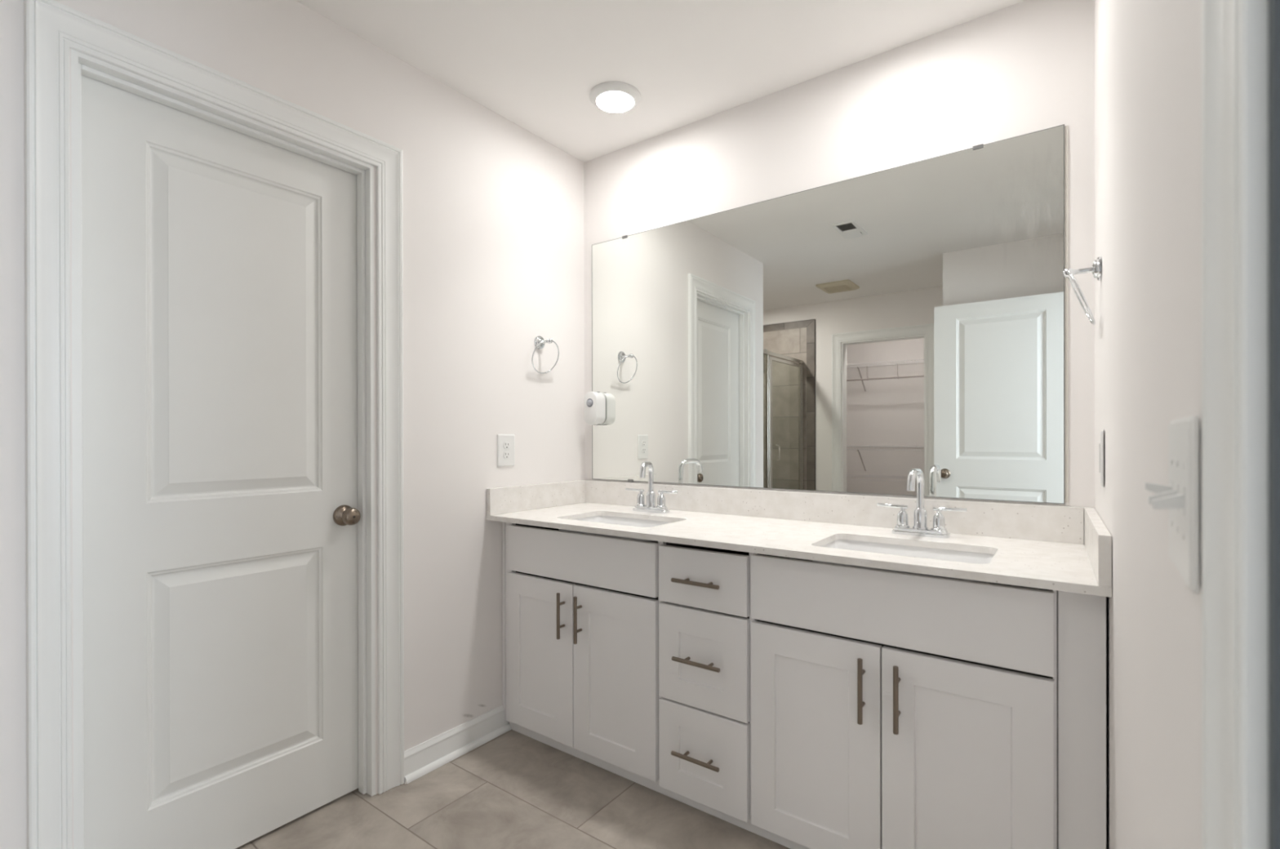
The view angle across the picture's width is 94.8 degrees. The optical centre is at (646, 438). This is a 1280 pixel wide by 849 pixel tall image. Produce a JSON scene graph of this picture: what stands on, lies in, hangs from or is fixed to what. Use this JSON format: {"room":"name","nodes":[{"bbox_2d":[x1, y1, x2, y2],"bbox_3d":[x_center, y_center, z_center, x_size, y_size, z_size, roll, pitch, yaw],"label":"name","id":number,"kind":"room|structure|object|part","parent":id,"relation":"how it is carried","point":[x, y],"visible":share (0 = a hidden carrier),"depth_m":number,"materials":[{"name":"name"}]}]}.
{"room":"bathroom","nodes":[
{"label":"bathroom","id":0,"kind":"room"},
{"bbox_2d":[0,0,584,848],"bbox_3d":[-1.452,-0.059,2.362,1.450,2.440,1.972,0,0,36],"label":"wall","id":1,"kind":"structure","parent":0,"point":[494,211],"depth_m":2.08,"materials":[{"name":"paint"}]},
{"bbox_2d":[23,0,404,848],"bbox_3d":[-1.125,0.096,1.659,0.134,2.128,0.880,0,0,36],"label":"door","id":2,"kind":"structure","parent":1,"relation":"in","point":[223,388],"depth_m":1.59,"materials":[{"name":"white paint"}]},
{"bbox_3d":[-0.966,0.248,1.889,0.024,0.067,0.067,0,0,36],"label":"handle","id":3,"kind":"part","parent":2,"relation":"part of","materials":[{"name":"silver metal"}]},
{"bbox_3d":[-0.940,0.248,1.869,0.043,0.056,0.056,0,0,36],"label":"knob","id":4,"kind":"part","parent":2,"relation":"part of","materials":[{"name":"silver metal"}]},
{"bbox_2d":[404,705,511,784],"bbox_3d":[-0.684,1.111,2.162,0.030,0.098,0.458,0,0,36],"label":"baseboard","id":5,"kind":"structure","parent":1,"relation":"attached to","point":[420,760],"depth_m":2.14,"materials":[{"name":"white paint"}]},
{"bbox_2d":[497,434,515,466],"bbox_3d":[-0.560,0.048,2.353,0.008,0.128,0.089,0,0,36],"label":"outlet","id":6,"kind":"object","parent":1,"relation":"attached to","point":[505,442],"visible":1,"depth_m":2.35,"materials":[{"name":"white plastic"}]},
{"bbox_2d":[503,451,510,458],"bbox_3d":[-0.558,0.067,2.351,0.003,0.027,0.034,0,0,36],"label":"receptacle","id":7,"kind":"object","parent":6,"relation":"attached to","point":[506,454],"depth_m":2.35,"materials":[{"name":"grey plastic"}]},
{"bbox_2d":[503,441,510,448],"bbox_3d":[-0.558,0.028,2.351,0.003,0.027,0.034,0,0,36],"label":"receptacle","id":8,"kind":"object","parent":6,"relation":"attached to","point":[506,444],"depth_m":2.35,"materials":[{"name":"grey plastic"}]},
{"bbox_2d":[486,480,585,515],"bbox_3d":[-0.444,0.245,2.501,0.020,0.102,0.566,0,0,36],"label":"backsplash","id":9,"kind":"structure","parent":1,"relation":"attached to","point":[500,500],"depth_m":2.45,"materials":[{"name":"stone"}]},
{"bbox_2d":[531,335,559,373],"bbox_3d":[-0.426,-0.355,2.481,0.075,0.162,0.150,0,0,36],"label":"towel ring","id":10,"kind":"object","parent":1,"relation":"attached to","point":[539,341],"visible":1,"depth_m":2.48,"materials":[{"name":"silver metal"}]},
{"bbox_3d":[-0.420,-0.407,2.477,0.060,0.022,0.022,0,0,36],"label":"post","id":11,"kind":"part","parent":10,"relation":"part of","materials":[{"name":"silver metal"}]},
{"bbox_2d":[235,729,790,848],"bbox_3d":[-0.275,1.187,-0.278,6.450,0.050,5.120,0,0,36],"label":"floor","id":12,"kind":"structure","parent":0,"point":[513,790],"depth_m":1.81,"materials":[{"name":"tile"}]},
{"bbox_2d":[502,521,664,795],"bbox_3d":[-0.138,0.737,2.290,0.762,0.840,0.541,0,0,36],"label":"base cabinet","id":13,"kind":"object","parent":12,"relation":"on","point":[580,611],"visible":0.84,"depth_m":2.06,"materials":[{"name":"grey wood"}]},
{"bbox_3d":[-0.396,0.812,2.200,0.342,0.579,0.020,0,0,36],"label":"door","id":14,"kind":"part","parent":13,"relation":"part of","materials":[{"name":"paint"}]},
{"bbox_3d":[-0.306,0.632,2.100,0.012,0.163,0.036,0,0,36],"label":"handle","id":15,"kind":"part","parent":13,"relation":"part of","materials":[{"name":"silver metal"}]},
{"bbox_3d":[-0.240,0.632,2.052,0.012,0.163,0.036,0,0,36],"label":"handle","id":16,"kind":"part","parent":13,"relation":"part of","materials":[{"name":"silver metal"}]},
{"bbox_3d":[-0.110,0.812,1.993,0.356,0.579,0.020,0,0,36],"label":"door","id":17,"kind":"part","parent":13,"relation":"part of","materials":[{"name":"paint"}]},
{"bbox_2d":[486,502,1111,597],"bbox_3d":[0.317,0.305,1.950,1.899,0.019,0.568,0,0,36],"label":"countertop","id":18,"kind":"structure","parent":13,"relation":"on","point":[1046,565],"depth_m":1.69,"materials":[{"name":"stone"}]},
{"bbox_2d":[558,515,671,542],"bbox_3d":[-0.093,0.383,2.176,0.482,0.134,0.312,0,0,36],"label":"undermount sink","id":19,"kind":"object","parent":18,"relation":"in","point":[603,519],"visible":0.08,"depth_m":2.30,"materials":[{"name":"white ceramic"}]},
{"bbox_2d":[625,461,677,513],"bbox_3d":[0.017,0.193,2.369,0.153,0.205,0.210,0,0,-19],"label":"faucet","id":20,"kind":"object","parent":18,"relation":"on","point":[651,507],"visible":1,"depth_m":2.35,"materials":[{"name":"silver metal"}]},
{"bbox_3d":[-0.048,0.212,2.418,0.090,0.013,0.012,0,0,36],"label":"lever","id":21,"kind":"part","parent":20,"relation":"part of","materials":[{"name":"silver metal"}]},
{"bbox_3d":[-0.023,0.246,2.401,0.041,0.061,0.041,0,0,36],"label":"handle","id":22,"kind":"part","parent":20,"relation":"part of","materials":[{"name":"silver metal"}]},
{"bbox_3d":[0.003,0.183,2.322,0.043,0.186,0.146,0,0,18],"label":"spout","id":23,"kind":"part","parent":20,"relation":"part of","materials":[{"name":"silver metal"}]},
{"bbox_3d":[0.019,0.285,2.371,0.160,0.020,0.054,0,0,36],"label":"plate","id":24,"kind":"part","parent":20,"relation":"part of","materials":[{"name":"silver metal"}]},
{"bbox_3d":[0.060,0.246,2.341,0.041,0.061,0.041,0,0,36],"label":"handle","id":25,"kind":"part","parent":20,"relation":"part of","materials":[{"name":"silver metal"}]},
{"bbox_3d":[0.084,0.212,2.323,0.090,0.013,0.012,0,0,36],"label":"lever","id":26,"kind":"part","parent":20,"relation":"part of","materials":[{"name":"silver metal"}]},
{"bbox_2d":[812,539,995,584],"bbox_3d":[0.698,0.382,1.604,0.482,0.134,0.312,0,0,36],"label":"undermount sink","id":27,"kind":"object","parent":18,"relation":"in","point":[872,547],"visible":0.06,"depth_m":1.70,"materials":[{"name":"white ceramic"}]},
{"bbox_2d":[876,468,967,537],"bbox_3d":[0.836,0.192,1.794,0.189,0.205,0.179,0,0,-7],"label":"faucet","id":28,"kind":"object","parent":18,"relation":"on","point":[920,528],"visible":1,"depth_m":1.78,"materials":[{"name":"silver metal"}]},
{"bbox_3d":[0.771,0.212,1.843,0.090,0.013,0.012,0,0,36],"label":"lever","id":29,"kind":"part","parent":28,"relation":"part of","materials":[{"name":"silver metal"}]},
{"bbox_3d":[0.795,0.245,1.826,0.041,0.061,0.041,0,0,36],"label":"handle","id":30,"kind":"part","parent":28,"relation":"part of","materials":[{"name":"silver metal"}]},
{"bbox_3d":[0.805,0.183,1.756,0.043,0.186,0.146,0,0,38],"label":"spout","id":31,"kind":"part","parent":28,"relation":"part of","materials":[{"name":"silver metal"}]},
{"bbox_3d":[0.837,0.285,1.796,0.160,0.020,0.054,0,0,36],"label":"plate","id":32,"kind":"part","parent":28,"relation":"part of","materials":[{"name":"silver metal"}]},
{"bbox_3d":[0.878,0.245,1.766,0.041,0.061,0.041,0,0,36],"label":"handle","id":33,"kind":"part","parent":28,"relation":"part of","materials":[{"name":"silver metal"}]},
{"bbox_3d":[0.902,0.212,1.748,0.090,0.013,0.012,0,0,36],"label":"lever","id":34,"kind":"part","parent":28,"relation":"part of","materials":[{"name":"silver metal"}]},
{"bbox_2d":[658,541,755,833],"bbox_3d":[0.301,0.737,1.973,0.320,0.840,0.541,0,0,36],"label":"base cabinet","id":35,"kind":"object","parent":12,"relation":"on","point":[704,593],"visible":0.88,"depth_m":1.77,"materials":[{"name":"grey wood"}]},
{"bbox_3d":[0.151,0.967,1.770,0.163,0.012,0.036,0,0,36],"label":"handle","id":36,"kind":"part","parent":35,"relation":"part of","materials":[{"name":"silver metal"}]},
{"bbox_3d":[0.151,0.434,1.769,0.163,0.012,0.036,0,0,36],"label":"handle","id":37,"kind":"part","parent":35,"relation":"part of","materials":[{"name":"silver metal"}]},
{"bbox_3d":[0.153,0.675,1.768,0.163,0.012,0.036,0,0,36],"label":"handle","id":38,"kind":"part","parent":35,"relation":"part of","materials":[{"name":"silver metal"}]},
{"bbox_3d":[0.170,0.429,1.790,0.308,0.176,0.020,0,0,36],"label":"drawer","id":39,"kind":"part","parent":35,"relation":"part of","materials":[{"name":"paint"}]},
{"bbox_3d":[0.171,0.968,1.791,0.308,0.280,0.020,0,0,36],"label":"drawer","id":40,"kind":"part","parent":35,"relation":"part of","materials":[{"name":"paint"}]},
{"bbox_3d":[0.170,0.673,1.791,0.308,0.297,0.020,0,0,36],"label":"drawer","id":41,"kind":"part","parent":35,"relation":"part of","materials":[{"name":"paint"}]},
{"bbox_2d":[751,552,1106,848],"bbox_3d":[0.759,0.736,1.642,0.810,0.840,0.541,0,0,36],"label":"base cabinet","id":42,"kind":"object","parent":12,"relation":"on","point":[890,709],"visible":0.9,"depth_m":1.43,"materials":[{"name":"grey wood"}]},
{"bbox_3d":[0.449,0.816,1.590,0.355,0.580,0.020,0,0,36],"label":"door","id":43,"kind":"part","parent":42,"relation":"part of","materials":[{"name":"paint"}]},
{"bbox_3d":[0.543,0.635,1.486,0.012,0.163,0.036,0,0,36],"label":"handle","id":44,"kind":"part","parent":42,"relation":"part of","materials":[{"name":"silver metal"}]},
{"bbox_3d":[0.612,0.635,1.437,0.012,0.163,0.036,0,0,36],"label":"handle","id":45,"kind":"part","parent":42,"relation":"part of","materials":[{"name":"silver metal"}]},
{"bbox_3d":[0.740,0.816,1.379,0.356,0.580,0.020,0,0,36],"label":"door","id":46,"kind":"part","parent":42,"relation":"part of","materials":[{"name":"paint"}]},
{"bbox_3d":[0.934,0.736,1.262,0.082,0.840,0.019,0,0,36],"label":"filler panel","id":47,"kind":"part","parent":42,"relation":"part of","materials":[{"name":"paint"}]},
{"bbox_2d":[295,0,1025,162],"bbox_3d":[-0.280,-1.328,-0.282,6.450,0.100,5.120,0,0,36],"label":"ceiling","id":48,"kind":"structure","parent":0,"point":[536,64],"depth_m":1.92,"materials":[{"name":"paint"}]},
{"bbox_2d":[589,81,640,113],"bbox_3d":[-0.117,-1.270,2.207,0.192,0.023,0.192,0,0,36],"label":"recessed light","id":49,"kind":"object","parent":48,"relation":"in","point":[612,97],"visible":1,"depth_m":2.18,"materials":[{"name":"white plastic"}]},
{"bbox_2d":[584,0,1094,507],"bbox_3d":[1.726,-0.064,1.357,5.120,2.440,0.120,0,0,36],"label":"wall","id":50,"kind":"structure","parent":0,"point":[1027,66],"depth_m":1.92,"materials":[{"name":"paint"}]},
{"bbox_2d":[591,124,1068,503],"bbox_3d":[0.472,-0.350,2.181,1.776,1.082,0.009,0,0,36],"label":"mirror","id":51,"kind":"object","parent":50,"relation":"attached to","point":[856,335],"visible":1,"depth_m":2.01,"materials":[{"name":"silver mirror"}]},
{"bbox_2d":[583,391,605,425],"bbox_3d":[-0.235,-0.134,2.642,0.076,0.149,0.080,0,0,36],"label":"sensor","id":52,"kind":"object","parent":51,"relation":"attached to","point":[594,402],"visible":1,"depth_m":2.62,"materials":[{"name":"white plastic"}]},
{"bbox_2d":[585,480,1084,544],"bbox_3d":[0.471,0.244,2.176,1.842,0.102,0.019,0,0,36],"label":"backsplash","id":53,"kind":"structure","parent":50,"relation":"attached to","point":[1051,523],"depth_m":1.99,"materials":[{"name":"stone"}]},
{"bbox_2d":[1094,0,1268,848],"bbox_3d":[0.570,-0.060,0.575,0.198,2.440,2.500,0,0,36],"label":"wall","id":54,"kind":"structure","parent":0,"point":[1148,53],"depth_m":0.74,"materials":[{"name":"paint"}]},
{"bbox_2d":[1062,256,1101,324],"bbox_3d":[1.064,-0.356,1.438,0.075,0.162,0.150,0,0,37],"label":"towel ring","id":55,"kind":"object","parent":54,"relation":"attached to","point":[1095,268],"visible":1,"depth_m":1.42,"materials":[{"name":"silver metal"}]},
{"bbox_3d":[1.058,-0.409,1.442,0.060,0.022,0.022,0,0,37],"label":"post","id":56,"kind":"part","parent":55,"relation":"part of","materials":[{"name":"silver metal"}]},
{"bbox_2d":[1084,506,1111,587],"bbox_3d":[1.073,0.244,1.405,0.022,0.102,0.566,0,0,34],"label":"backsplash","id":57,"kind":"structure","parent":54,"relation":"attached to","point":[1097,538],"depth_m":1.22,"materials":[{"name":"stone"}]},
{"bbox_2d":[1098,430,1103,487],"bbox_3d":[1.050,0.045,1.358,0.008,0.128,0.089,0,0,37],"label":"light switch","id":58,"kind":"object","parent":54,"relation":"attached to","point":[1101,444],"visible":1,"depth_m":1.32,"materials":[{"name":"white plastic"}]},
{"bbox_3d":[1.051,0.045,1.357,0.005,0.128,0.089,0,0,37],"label":"plate","id":59,"kind":"part","parent":58,"relation":"part of","materials":[{"name":"white plastic"}]},
{"bbox_2d":[1144,415,1199,594],"bbox_3d":[0.477,0.053,0.539,0.026,0.142,0.165,0,0,37],"label":"light switch","id":60,"kind":"object","parent":54,"relation":"attached to","point":[1181,496],"visible":1,"depth_m":0.50,"materials":[{"name":"white plastic"}]},
{"bbox_3d":[0.502,0.051,0.577,0.020,0.015,0.009,0,0,37],"label":"lever","id":61,"kind":"part","parent":60,"relation":"part of","materials":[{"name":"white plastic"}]},
{"bbox_3d":[0.474,0.054,0.540,0.020,0.014,0.009,0,0,37],"label":"lever","id":62,"kind":"part","parent":60,"relation":"part of","materials":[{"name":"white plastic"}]},
{"bbox_3d":[0.447,0.054,0.504,0.020,0.014,0.009,0,0,37],"label":"lever","id":63,"kind":"part","parent":60,"relation":"part of","materials":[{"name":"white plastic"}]},
{"bbox_3d":[0.485,0.053,0.533,0.005,0.142,0.165,0,0,37],"label":"plate","id":64,"kind":"part","parent":60,"relation":"part of","materials":[{"name":"white plastic"}]},
{"bbox_2d":[1201,0,1279,848],"bbox_3d":[0.190,0.108,0.012,0.134,2.104,0.832,0,0,34],"label":"door frame","id":65,"kind":"structure","parent":54,"relation":"attached to","point":[1241,38],"depth_m":0.34,"materials":[{"name":"white paint"}]}
]}

